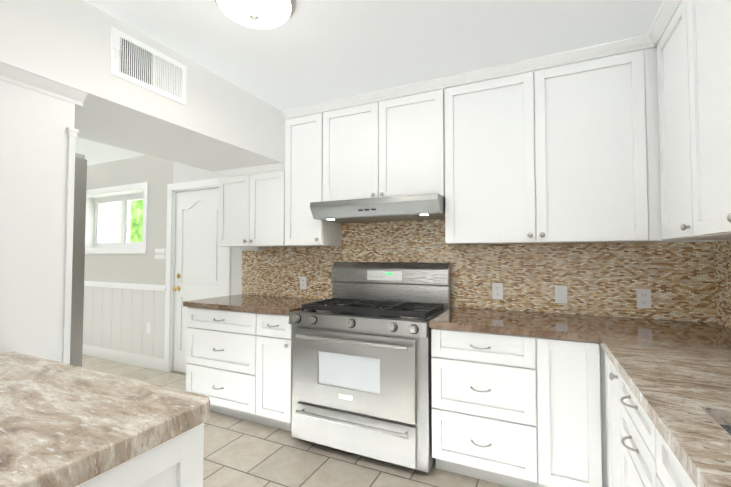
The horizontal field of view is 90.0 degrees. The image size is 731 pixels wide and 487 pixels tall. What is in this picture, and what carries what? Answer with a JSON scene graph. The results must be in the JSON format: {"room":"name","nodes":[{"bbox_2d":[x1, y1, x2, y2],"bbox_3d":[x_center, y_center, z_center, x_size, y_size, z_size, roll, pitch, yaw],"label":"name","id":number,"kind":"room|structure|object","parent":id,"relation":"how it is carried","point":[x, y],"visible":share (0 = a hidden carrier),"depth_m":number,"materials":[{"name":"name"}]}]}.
{"room":"kitchen","nodes":[
{"label":"kitchen","id":0,"kind":"room"},
{"bbox_2d":[82,355,508,486],"bbox_3d":[-2.087,1.408,1.708,7.620,0.100,4.700,-1,-2,25],"label":"floor","id":1,"kind":"structure","parent":0,"point":[238,452],"depth_m":2.30,"materials":[{"name":"tile"}]},
{"bbox_2d":[0,59,87,363],"bbox_3d":[-1.521,0.309,1.249,0.066,2.066,0.952,-1,-2,25],"label":"panel","id":2,"kind":"object","parent":1,"relation":"on","point":[38,133],"visible":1,"depth_m":1.55,"materials":[{"name":"white wood"}]},
{"bbox_2d":[70,153,86,366],"bbox_3d":[-1.932,0.459,1.545,0.885,1.785,0.983,-1,-2,25],"label":"fridge","id":3,"kind":"object","parent":1,"relation":"on","point":[78,266],"depth_m":1.73,"materials":[{"name":"grey"}]},
{"bbox_2d":[75,423,203,486],"bbox_3d":[-1.060,0.901,0.926,1.111,0.863,0.700,-1,-2,25],"label":"base cabinet","id":4,"kind":"object","parent":1,"relation":"on","point":[176,461],"visible":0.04,"depth_m":0.88,"materials":[{"name":"white wood"}]},
{"bbox_2d":[0,352,209,486],"bbox_3d":[-1.064,0.443,0.916,1.127,0.050,0.710,-1,-2,25],"label":"countertop","id":5,"kind":"structure","parent":4,"relation":"on","point":[64,425],"depth_m":0.88,"materials":[{"name":"stone"}]},
{"bbox_2d":[186,307,291,430],"bbox_3d":[-0.888,0.965,3.100,1.084,0.875,0.673,-1,-2,25],"label":"base cabinet","id":6,"kind":"object","parent":1,"relation":"on","point":[239,364],"visible":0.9,"depth_m":2.81,"materials":[{"name":"white wood"}]},
{"bbox_2d":[183,294,327,314],"bbox_3d":[-0.891,0.507,3.119,1.096,0.038,0.658,-1,-2,25],"label":"countertop","id":7,"kind":"structure","parent":6,"relation":"on","point":[279,305],"depth_m":2.98,"materials":[{"name":"stone"}]},
{"bbox_2d":[288,262,450,472],"bbox_3d":[0.042,0.764,2.616,0.986,1.245,0.727,-1,-2,25],"label":"range","id":8,"kind":"object","parent":1,"relation":"on","point":[361,366],"visible":1,"depth_m":2.36,"materials":[{"name":"silver metal"}]},
{"bbox_2d":[431,328,554,486],"bbox_3d":[0.809,0.939,2.317,0.630,0.876,0.635,-1,-2,25],"label":"base cabinet","id":9,"kind":"object","parent":1,"relation":"on","point":[517,411],"depth_m":2.02,"materials":[{"name":"white wood"}]},
{"bbox_2d":[429,307,598,341],"bbox_3d":[0.890,0.480,2.268,0.836,0.038,0.671,-1,-2,25],"label":"countertop","id":10,"kind":"structure","parent":9,"relation":"on","point":[578,327],"depth_m":2.11,"materials":[{"name":"stone"}]},
{"bbox_2d":[551,338,606,486],"bbox_3d":[1.169,0.934,2.146,0.290,0.876,0.635,-1,-2,25],"label":"base cabinet","id":11,"kind":"object","parent":1,"relation":"on","point":[578,380],"depth_m":1.85,"materials":[{"name":"white wood"}]},
{"bbox_2d":[603,350,607,486],"bbox_3d":[1.603,0.928,1.963,0.651,0.876,0.595,-1,-2,25],"label":"base cabinet","id":12,"kind":"object","parent":1,"relation":"on","point":[603,350],"depth_m":1.84,"materials":[{"name":"white wood"}]},
{"bbox_2d":[605,353,612,486],"bbox_3d":[1.380,0.912,1.476,0.635,0.876,0.355,-1,-2,25],"label":"base cabinet","id":13,"kind":"object","parent":1,"relation":"on","point":[608,364],"depth_m":1.72,"materials":[{"name":"white wood"}]},
{"bbox_2d":[587,315,730,486],"bbox_3d":[1.036,0.433,0.805,0.659,0.038,3.190,-1,-2,25],"label":"countertop","id":14,"kind":"structure","parent":13,"relation":"on","point":[675,375],"depth_m":1.14,"materials":[{"name":"stone"}]},
{"bbox_2d":[719,424,730,434],"bbox_3d":[0.895,0.545,0.519,0.460,0.203,0.760,-1,-2,25],"label":"sink basin","id":15,"kind":"object","parent":14,"relation":"in","point":[727,428],"depth_m":0.92,"materials":[{"name":"silver metal"}]},
{"bbox_2d":[613,365,695,486],"bbox_3d":[1.196,0.900,1.090,0.635,0.876,0.622,-1,-2,25],"label":"base cabinet","id":16,"kind":"object","parent":1,"relation":"on","point":[640,453],"depth_m":1.21,"materials":[{"name":"white wood"}]},
{"bbox_2d":[75,0,663,165],"bbox_3d":[-2.087,-1.191,1.791,7.620,0.100,4.700,-1,-2,25],"label":"ceiling","id":17,"kind":"structure","parent":0,"point":[309,52],"depth_m":2.01,"materials":[{"name":"white paint"}]},
{"bbox_2d":[0,0,284,176],"bbox_3d":[-1.789,-0.930,1.641,0.780,0.429,4.199,-1,-2,25],"label":"soffit","id":18,"kind":"structure","parent":17,"relation":"attached to","point":[217,123],"depth_m":2.10,"materials":[{"name":"white paint"}]},
{"bbox_2d":[110,26,186,105],"bbox_3d":[-1.172,-0.959,2.014,0.016,0.240,0.430,-1,-2,25],"label":"air vent grille","id":19,"kind":"object","parent":18,"relation":"attached to","point":[137,62],"visible":1,"depth_m":1.99,"materials":[{"name":"white metal"}]},
{"bbox_2d":[214,0,295,28],"bbox_3d":[-0.515,-1.087,1.695,0.380,0.115,0.380,-1,-2,25],"label":"ceiling light","id":20,"kind":"object","parent":17,"relation":"attached to","point":[262,14],"visible":1,"depth_m":1.68,"materials":[{"name":"frosted glass"},{"name":"nickel"}]},
{"bbox_2d":[214,35,656,177],"bbox_3d":[0.117,-0.872,2.682,3.300,0.480,0.067,-1,-2,25],"label":"crown molding","id":21,"kind":"structure","parent":17,"relation":"attached to","point":[632,44],"depth_m":2.43,"materials":[{"name":"white wood"}]},
{"bbox_2d":[642,0,681,43],"bbox_3d":[1.178,-1.134,1.176,0.056,0.055,1.710,-1,-2,25],"label":"crown molding","id":22,"kind":"structure","parent":17,"relation":"attached to","point":[662,20],"depth_m":1.83,"materials":[{"name":"white wood"}]},
{"bbox_2d":[84,155,715,322],"bbox_3d":[-1.133,0.173,3.759,7.620,2.500,0.250,-1,-2,25],"label":"wall","id":23,"kind":"structure","parent":0,"point":[157,174],"depth_m":4.31,"materials":[{"name":"white paint"}]},
{"bbox_2d":[85,182,147,253],"bbox_3d":[-3.196,-0.291,4.744,1.484,0.844,0.268,-1,-2,25],"label":"window","id":24,"kind":"structure","parent":23,"relation":"in","point":[92,194],"depth_m":4.78,"materials":[{"name":"white"}]},
{"bbox_2d":[82,281,165,370],"bbox_3d":[-2.828,0.961,4.383,3.500,0.965,0.030,-1,-2,25],"label":"wainscoting","id":25,"kind":"structure","parent":23,"relation":"attached to","point":[117,317],"depth_m":4.42,"materials":[{"name":"white paint"}]},
{"bbox_2d":[146,323,150,332],"bbox_3d":[-2.511,0.979,4.234,0.072,0.117,0.007,-1,-2,25],"label":"outlet","id":26,"kind":"object","parent":23,"relation":"attached to","point":[148,327],"visible":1,"depth_m":4.23,"materials":[{"name":"white plastic"}]},
{"bbox_2d":[155,249,165,258],"bbox_3d":[-2.359,0.117,4.197,0.185,0.117,0.014,-1,-2,25],"label":"light switch","id":27,"kind":"object","parent":23,"relation":"attached to","point":[160,253],"visible":1,"depth_m":4.20,"materials":[{"name":"white plastic"}]},
{"bbox_2d":[164,177,230,371],"bbox_3d":[-1.790,0.375,3.982,0.965,2.110,0.138,-1,-2,25],"label":"door frame","id":28,"kind":"structure","parent":23,"relation":"attached to","point":[173,189],"depth_m":4.10,"materials":[{"name":"white wood"}]},
{"bbox_2d":[172,188,223,372],"bbox_3d":[-1.802,0.416,3.947,0.788,2.009,0.106,-1,-2,25],"label":"back door","id":29,"kind":"structure","parent":23,"relation":"in","point":[199,262],"depth_m":4.02,"materials":[{"name":"white wood"}]},
{"bbox_2d":[218,167,285,250],"bbox_3d":[-0.953,-0.290,3.364,0.756,0.641,0.326,-1,-2,25],"label":"upper cabinet","id":30,"kind":"object","parent":23,"relation":"attached to","point":[251,207],"depth_m":3.20,"materials":[{"name":"white wood"}]},
{"bbox_2d":[282,111,341,246],"bbox_3d":[-0.442,-0.510,3.129,0.494,1.065,0.326,-1,-2,25],"label":"upper cabinet","id":31,"kind":"object","parent":23,"relation":"attached to","point":[307,138],"depth_m":2.98,"materials":[{"name":"white wood"}]},
{"bbox_2d":[330,89,445,200],"bbox_3d":[0.165,-0.679,2.846,0.970,0.745,0.326,-1,-2,25],"label":"upper cabinet","id":32,"kind":"object","parent":23,"relation":"attached to","point":[397,146],"depth_m":2.67,"materials":[{"name":"white wood"}]},
{"bbox_2d":[310,193,444,222],"bbox_3d":[0.127,-0.245,2.750,0.968,0.126,0.495,-1,-2,25],"label":"range hood","id":33,"kind":"object","parent":32,"relation":"attached to","point":[431,206],"visible":0.96,"depth_m":2.55,"materials":[{"name":"silver metal"}]},
{"bbox_2d":[242,219,715,321],"bbox_3d":[0.397,0.137,2.890,3.610,0.685,0.008,-1,-2,25],"label":"backsplash","id":34,"kind":"structure","parent":23,"relation":"attached to","point":[609,279],"depth_m":2.54,"materials":[{"name":"tile"}]},
{"bbox_2d":[300,276,306,288],"bbox_3d":[-0.568,0.359,3.333,0.072,0.117,0.007,-1,-2,25],"label":"electrical outlet plate","id":35,"kind":"object","parent":34,"relation":"attached to","point":[303,282],"visible":1,"depth_m":3.33,"materials":[{"name":"white plastic"}]},
{"bbox_2d":[492,283,502,299],"bbox_3d":[0.945,0.341,2.615,0.072,0.117,0.007,-1,-2,25],"label":"electrical outlet plate","id":36,"kind":"object","parent":34,"relation":"attached to","point":[497,290],"visible":1,"depth_m":2.61,"materials":[{"name":"white plastic"}]},
{"bbox_2d":[555,285,566,303],"bbox_3d":[1.307,0.341,2.443,0.072,0.117,0.007,-1,-2,25],"label":"switch plate","id":37,"kind":"object","parent":34,"relation":"attached to","point":[560,294],"visible":1,"depth_m":2.44,"materials":[{"name":"white plastic"}]},
{"bbox_2d":[636,289,650,308],"bbox_3d":[1.714,0.339,2.250,0.072,0.117,0.007,-1,-2,25],"label":"electrical outlet plate","id":38,"kind":"object","parent":34,"relation":"attached to","point":[643,298],"visible":1,"depth_m":2.25,"materials":[{"name":"white plastic"}]},
{"bbox_2d":[445,47,665,244],"bbox_3d":[1.116,-0.534,2.390,1.255,1.065,0.326,-1,-2,25],"label":"upper cabinet","id":39,"kind":"object","parent":23,"relation":"attached to","point":[567,154],"depth_m":2.20,"materials":[{"name":"white wood"}]},
{"bbox_3d":[1.189,0.054,0.058,0.250,2.500,4.450,-1,-2,25],"label":"wall","id":40,"kind":"structure","parent":0,"visible":0},
{"bbox_2d":[657,11,680,240],"bbox_3d":[1.623,-0.557,1.676,0.325,1.064,0.500,-1,-2,25],"label":"upper cabinet","id":41,"kind":"object","parent":40,"relation":"attached to","point":[669,130],"depth_m":1.85,"materials":[{"name":"white wood"}]},
{"bbox_2d":[677,0,730,239],"bbox_3d":[1.446,-0.569,1.304,0.325,1.064,0.564,-1,-2,25],"label":"upper cabinet","id":42,"kind":"object","parent":40,"relation":"attached to","point":[694,70],"depth_m":1.49,"materials":[{"name":"white wood"}]},
{"bbox_2d":[714,240,730,327],"bbox_3d":[1.338,0.176,0.670,0.008,0.465,3.192,-1,-2,25],"label":"backsplash","id":43,"kind":"structure","parent":40,"relation":"attached to","point":[722,260],"depth_m":2.02,"materials":[{"name":"tile"}]},
{"bbox_2d":[721,0,730,235],"bbox_3d":[1.176,-0.587,0.735,0.325,1.064,0.944,-1,-2,25],"label":"upper cabinet","id":44,"kind":"object","parent":40,"relation":"attached to","point":[725,4],"depth_m":1.28,"materials":[{"name":"white wood"}]},
{"label":"outside","id":45,"kind":"structure","parent":0,"visible":0},
{"bbox_2d":[101,200,142,242],"bbox_3d":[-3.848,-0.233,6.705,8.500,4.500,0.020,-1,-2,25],"label":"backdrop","id":46,"kind":"structure","parent":45,"point":[116,230],"depth_m":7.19,"materials":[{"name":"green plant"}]}
]}

